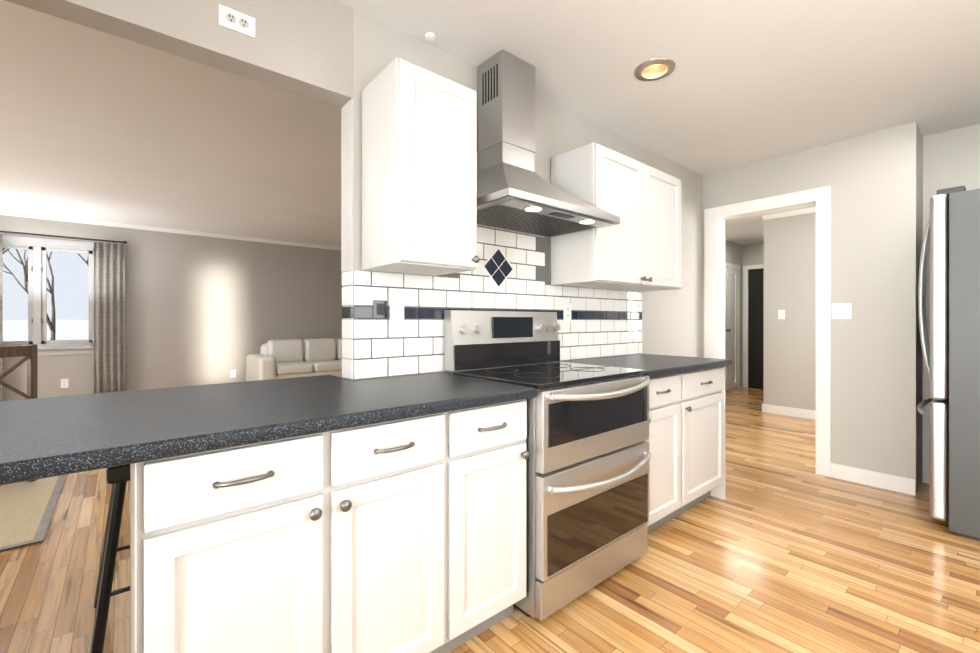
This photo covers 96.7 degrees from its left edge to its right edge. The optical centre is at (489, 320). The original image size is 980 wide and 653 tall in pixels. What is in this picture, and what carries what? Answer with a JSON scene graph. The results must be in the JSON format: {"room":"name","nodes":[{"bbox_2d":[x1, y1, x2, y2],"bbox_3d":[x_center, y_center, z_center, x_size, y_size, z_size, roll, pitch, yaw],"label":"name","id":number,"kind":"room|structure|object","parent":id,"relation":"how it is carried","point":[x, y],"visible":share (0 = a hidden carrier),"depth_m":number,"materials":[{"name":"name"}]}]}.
{"room":"kitchen","nodes":[
{"label":"kitchen","id":0,"kind":"room"},
{"bbox_2d":[0,215,342,400],"bbox_3d":[-5.252,-0.082,5.892,8.723,2.490,0.115,0,0,-40],"label":"wall","id":1,"kind":"structure","parent":0,"point":[202,310],"depth_m":6.54,"materials":[{"name":"paint"}]},
{"bbox_2d":[3,235,93,356],"bbox_3d":[-5.696,-0.297,5.478,1.290,1.480,0.175,0,0,-40],"label":"living room window","id":2,"kind":"structure","parent":1,"relation":"in","point":[37,317],"depth_m":5.52,"materials":[{"name":"clear glass"}]},
{"bbox_2d":[0,230,126,243],"bbox_3d":[-5.740,-1.062,5.313,2.014,0.044,0.136,0,0,-40],"label":"curtain rod","id":3,"kind":"object","parent":1,"relation":"attached to","point":[124,242],"visible":1,"depth_m":5.52,"materials":[{"name":"grey metal"}]},
{"bbox_2d":[0,234,2,400],"bbox_3d":[-6.074,0.050,4.974,0.687,2.167,0.059,0,0,-40],"label":"curtain","id":4,"kind":"object","parent":3,"relation":"hanging from","point":[1,308],"visible":0.79,"depth_m":5.19,"materials":[{"name":"fabric"}]},
{"bbox_2d":[94,242,124,393],"bbox_3d":[-5.078,0.049,5.816,0.317,2.167,0.057,0,0,-40],"label":"curtain","id":5,"kind":"object","parent":3,"relation":"hanging from","point":[109,317],"visible":0.92,"depth_m":5.82,"materials":[{"name":"fabric"}]},
{"bbox_2d":[61,379,68,387],"bbox_3d":[-5.484,0.808,5.615,0.072,0.115,0.008,0,0,-40],"label":"outlet","id":6,"kind":"object","parent":1,"relation":"attached to","point":[64,383],"visible":1,"depth_m":5.61,"materials":[{"name":"white plastic"}]},
{"bbox_2d":[0,210,340,250],"bbox_3d":[-5.242,-1.302,5.790,8.608,0.050,0.051,0,0,-40],"label":"crown molding","id":7,"kind":"structure","parent":1,"relation":"attached to","point":[168,230],"depth_m":6.18,"materials":[{"name":"white wood"}]},
{"bbox_2d":[230,370,235,376],"bbox_3d":[-4.037,0.832,6.839,0.072,0.115,0.008,0,0,-40],"label":"outlet","id":8,"kind":"object","parent":1,"relation":"attached to","point":[232,373],"visible":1,"depth_m":6.84,"materials":[{"name":"white plastic"}]},
{"bbox_2d":[5,0,701,652],"bbox_3d":[-0.352,-0.079,2.112,6.123,2.490,0.115,0,0,-40],"label":"wall","id":9,"kind":"structure","parent":0,"point":[337,52],"depth_m":1.83,"materials":[{"name":"paint"}]},
{"bbox_2d":[219,4,254,37],"bbox_3d":[-0.906,-1.074,1.562,0.115,0.072,0.008,0,0,-40],"label":"outlet","id":10,"kind":"object","parent":9,"relation":"attached to","point":[235,20],"visible":1,"depth_m":1.56,"materials":[{"name":"white plastic"}]},
{"bbox_2d":[341,98,352,271],"bbox_3d":[-0.619,-0.578,1.887,0.008,0.725,0.113,0,0,-40],"label":"trim board","id":11,"kind":"object","parent":9,"relation":"attached to","point":[347,186],"visible":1,"depth_m":1.88,"materials":[{"name":"paint"}]},
{"bbox_2d":[362,57,479,275],"bbox_3d":[-0.287,-0.599,1.841,0.378,0.765,0.360,0,0,-40],"label":"upper cabinet","id":12,"kind":"object","parent":9,"relation":"attached to","point":[419,169],"visible":1,"depth_m":1.72,"materials":[{"name":"white wood"}]},
{"bbox_2d":[342,225,641,379],"bbox_3d":[0.250,-0.143,2.613,2.270,0.784,0.126,0,0,-40],"label":"tile backsplash","id":13,"kind":"structure","parent":9,"relation":"attached to","point":[510,272],"depth_m":2.28,"materials":[{"name":"white tile"}]},
{"bbox_2d":[373,300,386,318],"bbox_3d":[-0.482,-0.049,1.911,0.065,0.080,0.007,0,0,-40],"label":"outlet","id":14,"kind":"object","parent":13,"relation":"attached to","point":[379,309],"visible":1,"depth_m":1.91,"materials":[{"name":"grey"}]},
{"bbox_2d":[390,297,403,322],"bbox_3d":[-0.416,-0.049,1.961,0.072,0.115,0.015,0,0,-40],"label":"light switch","id":15,"kind":"object","parent":13,"relation":"attached to","point":[396,309],"visible":1,"depth_m":1.96,"materials":[{"name":"white plastic"}]},
{"bbox_2d":[563,303,570,321],"bbox_3d":[0.486,-0.050,2.729,0.072,0.115,0.008,0,0,-40],"label":"outlet","id":16,"kind":"object","parent":13,"relation":"attached to","point":[566,312],"visible":1,"depth_m":2.72,"materials":[{"name":"white plastic"}]},
{"bbox_2d":[477,49,619,237],"bbox_3d":[0.216,-0.906,2.182,0.782,0.834,0.488,0,0,-40],"label":"range hood","id":17,"kind":"object","parent":9,"relation":"attached to","point":[516,192],"visible":0.92,"depth_m":2.16,"materials":[{"name":"silver metal"}]},
{"bbox_2d":[551,142,680,291],"bbox_3d":[0.859,-0.599,2.810,0.985,0.765,0.360,0,0,-40],"label":"upper cabinet","id":18,"kind":"object","parent":9,"relation":"attached to","point":[638,248],"visible":1,"depth_m":2.58,"materials":[{"name":"white wood"}]},
{"bbox_2d":[0,387,979,652],"bbox_3d":[-0.773,1.224,3.909,13.400,0.120,9.300,0,0,-40],"label":"floor","id":19,"kind":"structure","parent":0,"point":[782,547],"depth_m":1.98,"materials":[{"name":"brown wood"}]},
{"bbox_2d":[0,474,66,551],"bbox_3d":[-4.321,1.159,2.336,2.950,0.012,2.620,0,0,-40],"label":"dining rug","id":20,"kind":"object","parent":19,"relation":"on","point":[27,509],"visible":0.48,"depth_m":2.65,"materials":[{"name":"fabric"}]},
{"bbox_2d":[0,344,37,481],"bbox_3d":[-3.512,0.662,2.967,0.420,0.980,0.440,0,0,10],"label":"dining chair","id":21,"kind":"object","parent":20,"relation":"on","point":[29,353],"visible":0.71,"depth_m":3.10,"materials":[{"name":"brown wood"}]},
{"bbox_2d":[90,464,129,652],"bbox_3d":[-1.304,0.837,1.757,0.454,0.663,0.454,0,0,-40],"label":"bar stool","id":22,"kind":"object","parent":19,"relation":"on","point":[117,477],"visible":0.27,"depth_m":1.51,"materials":[{"name":"black metal"}]},
{"bbox_2d":[131,412,455,652],"bbox_3d":[-0.634,0.731,1.397,0.792,0.872,0.606,0,0,-40],"label":"base cabinet","id":23,"kind":"object","parent":19,"relation":"on","point":[323,514],"depth_m":1.13,"materials":[{"name":"white wood"}]},
{"bbox_2d":[0,372,535,484],"bbox_3d":[-0.793,0.271,1.406,1.778,0.040,0.895,0,0,-40],"label":"countertop","id":24,"kind":"structure","parent":23,"relation":"on","point":[40,438],"depth_m":1.18,"materials":[{"name":"black stone"}]},
{"bbox_2d":[246,338,342,380],"bbox_3d":[-2.778,0.732,7.216,2.090,0.860,0.920,0,0,-40],"label":"leather sofa","id":25,"kind":"object","parent":19,"relation":"on","point":[283,358],"visible":0.56,"depth_m":6.84,"materials":[{"name":"white leather"}]},
{"bbox_2d":[456,400,529,646],"bbox_3d":[-0.188,0.731,1.774,0.376,0.872,0.606,0,0,-40],"label":"base cabinet","id":26,"kind":"object","parent":19,"relation":"on","point":[491,453],"depth_m":1.54,"materials":[{"name":"white wood"}]},
{"bbox_2d":[444,310,650,620],"bbox_3d":[0.305,0.558,2.086,0.766,1.215,0.735,0,0,-40],"label":"range oven","id":27,"kind":"object","parent":19,"relation":"on","point":[587,487],"visible":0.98,"depth_m":1.86,"materials":[{"name":"silver metal"}]},
{"bbox_2d":[551,354,731,533],"bbox_3d":[0.961,0.708,2.722,1.046,0.915,0.645,0,0,-40],"label":"base cabinet","id":28,"kind":"object","parent":19,"relation":"on","point":[686,440],"visible":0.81,"depth_m":2.50,"materials":[{"name":"white wood"}]},
{"bbox_2d":[917,186,979,539],"bbox_3d":[3.061,0.218,2.418,0.910,1.895,0.972,0,0,-40],"label":"fridge","id":29,"kind":"object","parent":19,"relation":"on","point":[951,238],"visible":1,"depth_m":2.36,"materials":[{"name":"silver metal"}]},
{"bbox_2d":[0,0,979,246],"bbox_3d":[-0.773,-1.396,3.907,13.400,0.140,9.300,0,0,-40],"label":"ceiling","id":30,"kind":"structure","parent":0,"point":[96,125],"depth_m":2.57,"materials":[{"name":"paint"}]},
{"bbox_2d":[425,32,434,41],"bbox_3d":[-0.278,-1.313,2.021,0.044,0.020,0.044,0,0,-40],"label":"ceiling sensor","id":31,"kind":"object","parent":30,"relation":"attached to","point":[430,36],"visible":0.98,"depth_m":2.01,"materials":[{"name":"white plastic"}]},
{"bbox_2d":[634,58,674,80],"bbox_3d":[0.866,-1.368,2.294,0.204,0.112,0.204,0,0,-40],"label":"recessed light","id":32,"kind":"object","parent":30,"relation":"in","point":[654,69],"visible":0.56,"depth_m":2.32,"materials":[{"name":"gold"}]},
{"bbox_2d":[725,240,741,390],"bbox_3d":[2.848,-0.083,6.381,4.277,2.490,0.100,0,0,-40],"label":"wall","id":33,"kind":"structure","parent":0,"point":[733,253],"depth_m":7.55,"materials":[{"name":"paint"}]},
{"bbox_2d":[725,262,739,389],"bbox_3d":[3.933,0.102,7.202,1.060,2.120,0.049,0,0,-40],"label":"door","id":34,"kind":"structure","parent":33,"relation":"attached to","point":[732,322],"depth_m":7.36,"materials":[{"name":"white wood"}]},
{"bbox_2d":[742,242,763,386],"bbox_3d":[4.798,-0.083,7.310,0.100,2.490,1.000,0,0,-40],"label":"wall","id":35,"kind":"structure","parent":0,"point":[752,254],"depth_m":7.56,"materials":[{"name":"paint"}]},
{"bbox_2d":[743,264,763,388],"bbox_3d":[4.748,0.102,7.268,0.030,2.120,0.960,0,0,-40],"label":"door","id":36,"kind":"structure","parent":35,"relation":"attached to","point":[753,326],"depth_m":7.50,"materials":[{"name":"black wood"}]},
{"bbox_2d":[764,212,815,410],"bbox_3d":[4.470,-0.081,4.446,0.100,2.490,2.950,0,0,-40],"label":"wall","id":37,"kind":"structure","parent":0,"point":[790,290],"depth_m":5.32,"materials":[{"name":"paint"}]},
{"bbox_2d":[778,310,784,318],"bbox_3d":[3.602,-0.075,5.381,0.015,0.115,0.072,0,0,-40],"label":"light switch","id":38,"kind":"object","parent":37,"relation":"attached to","point":[781,314],"visible":1,"depth_m":5.38,"materials":[{"name":"white plastic"}]},
{"bbox_2d":[762,403,815,419],"bbox_3d":[4.420,1.111,4.415,0.016,0.105,2.966,0,0,-40],"label":"baseboard","id":39,"kind":"structure","parent":37,"relation":"attached to","point":[781,410],"depth_m":5.31,"materials":[{"name":"white wood"}]},
{"bbox_2d":[762,207,815,219],"bbox_3d":[4.413,-1.301,4.396,0.050,0.050,2.950,0,0,-40],"label":"crown molding","id":40,"kind":"structure","parent":37,"relation":"attached to","point":[808,210],"depth_m":5.29,"materials":[{"name":"white wood"}]},
{"bbox_2d":[702,122,917,493],"bbox_3d":[2.430,-0.080,3.474,0.115,2.490,1.400,0,0,-40],"label":"wall","id":41,"kind":"structure","parent":0,"point":[871,179],"depth_m":3.09,"materials":[{"name":"paint"}]},
{"bbox_2d":[704,186,830,476],"bbox_3d":[2.292,0.080,3.638,0.151,2.170,0.920,0,0,-40],"label":"door frame","id":42,"kind":"structure","parent":41,"relation":"attached to","point":[715,218],"depth_m":3.36,"materials":[{"name":"white wood"}]},
{"bbox_2d":[832,303,850,318],"bbox_3d":[2.579,-0.069,3.197,0.015,0.115,0.115,0,0,-40],"label":"light switch","id":43,"kind":"object","parent":41,"relation":"attached to","point":[841,310],"visible":1,"depth_m":3.20,"materials":[{"name":"white plastic"}]},
{"bbox_2d":[831,463,915,495],"bbox_3d":[2.686,1.112,3.071,0.016,0.105,0.454,0,0,-40],"label":"baseboard","id":44,"kind":"structure","parent":41,"relation":"attached to","point":[881,480],"depth_m":3.05,"materials":[{"name":"white wood"}]},
{"bbox_2d":[918,124,979,489],"bbox_3d":[3.463,-0.080,2.611,0.347,2.490,1.450,0,0,-40],"label":"wall","id":45,"kind":"structure","parent":0,"point":[949,159],"depth_m":3.06,"materials":[{"name":"paint"}]},
{"label":"outside","id":46,"kind":"structure","parent":0,"visible":0},
{"bbox_2d":[3,319,88,340],"bbox_3d":[-19.798,4.151,20.367,36.000,8.400,39.000,0,0,-40],"label":"snow","id":47,"kind":"object","parent":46,"point":[6,323],"depth_m":14.84,"materials":[{"name":"white snow"}]},
{"bbox_2d":[3,249,55,339],"bbox_3d":[-9.410,-0.370,8.566,1.782,4.164,2.868,0,0,-40],"label":"tree","id":48,"kind":"object","parent":47,"relation":"on","point":[51,326],"depth_m":8.69,"materials":[{"name":"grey plant"}]},
{"bbox_2d":[3,248,88,320],"bbox_3d":[-24.470,-10.855,28.976,60.000,26.000,0.200,0,0,-40],"label":"sky","id":49,"kind":"structure","parent":46,"point":[20,270],"depth_m":26.93,"materials":[{"name":"white"}]}
]}

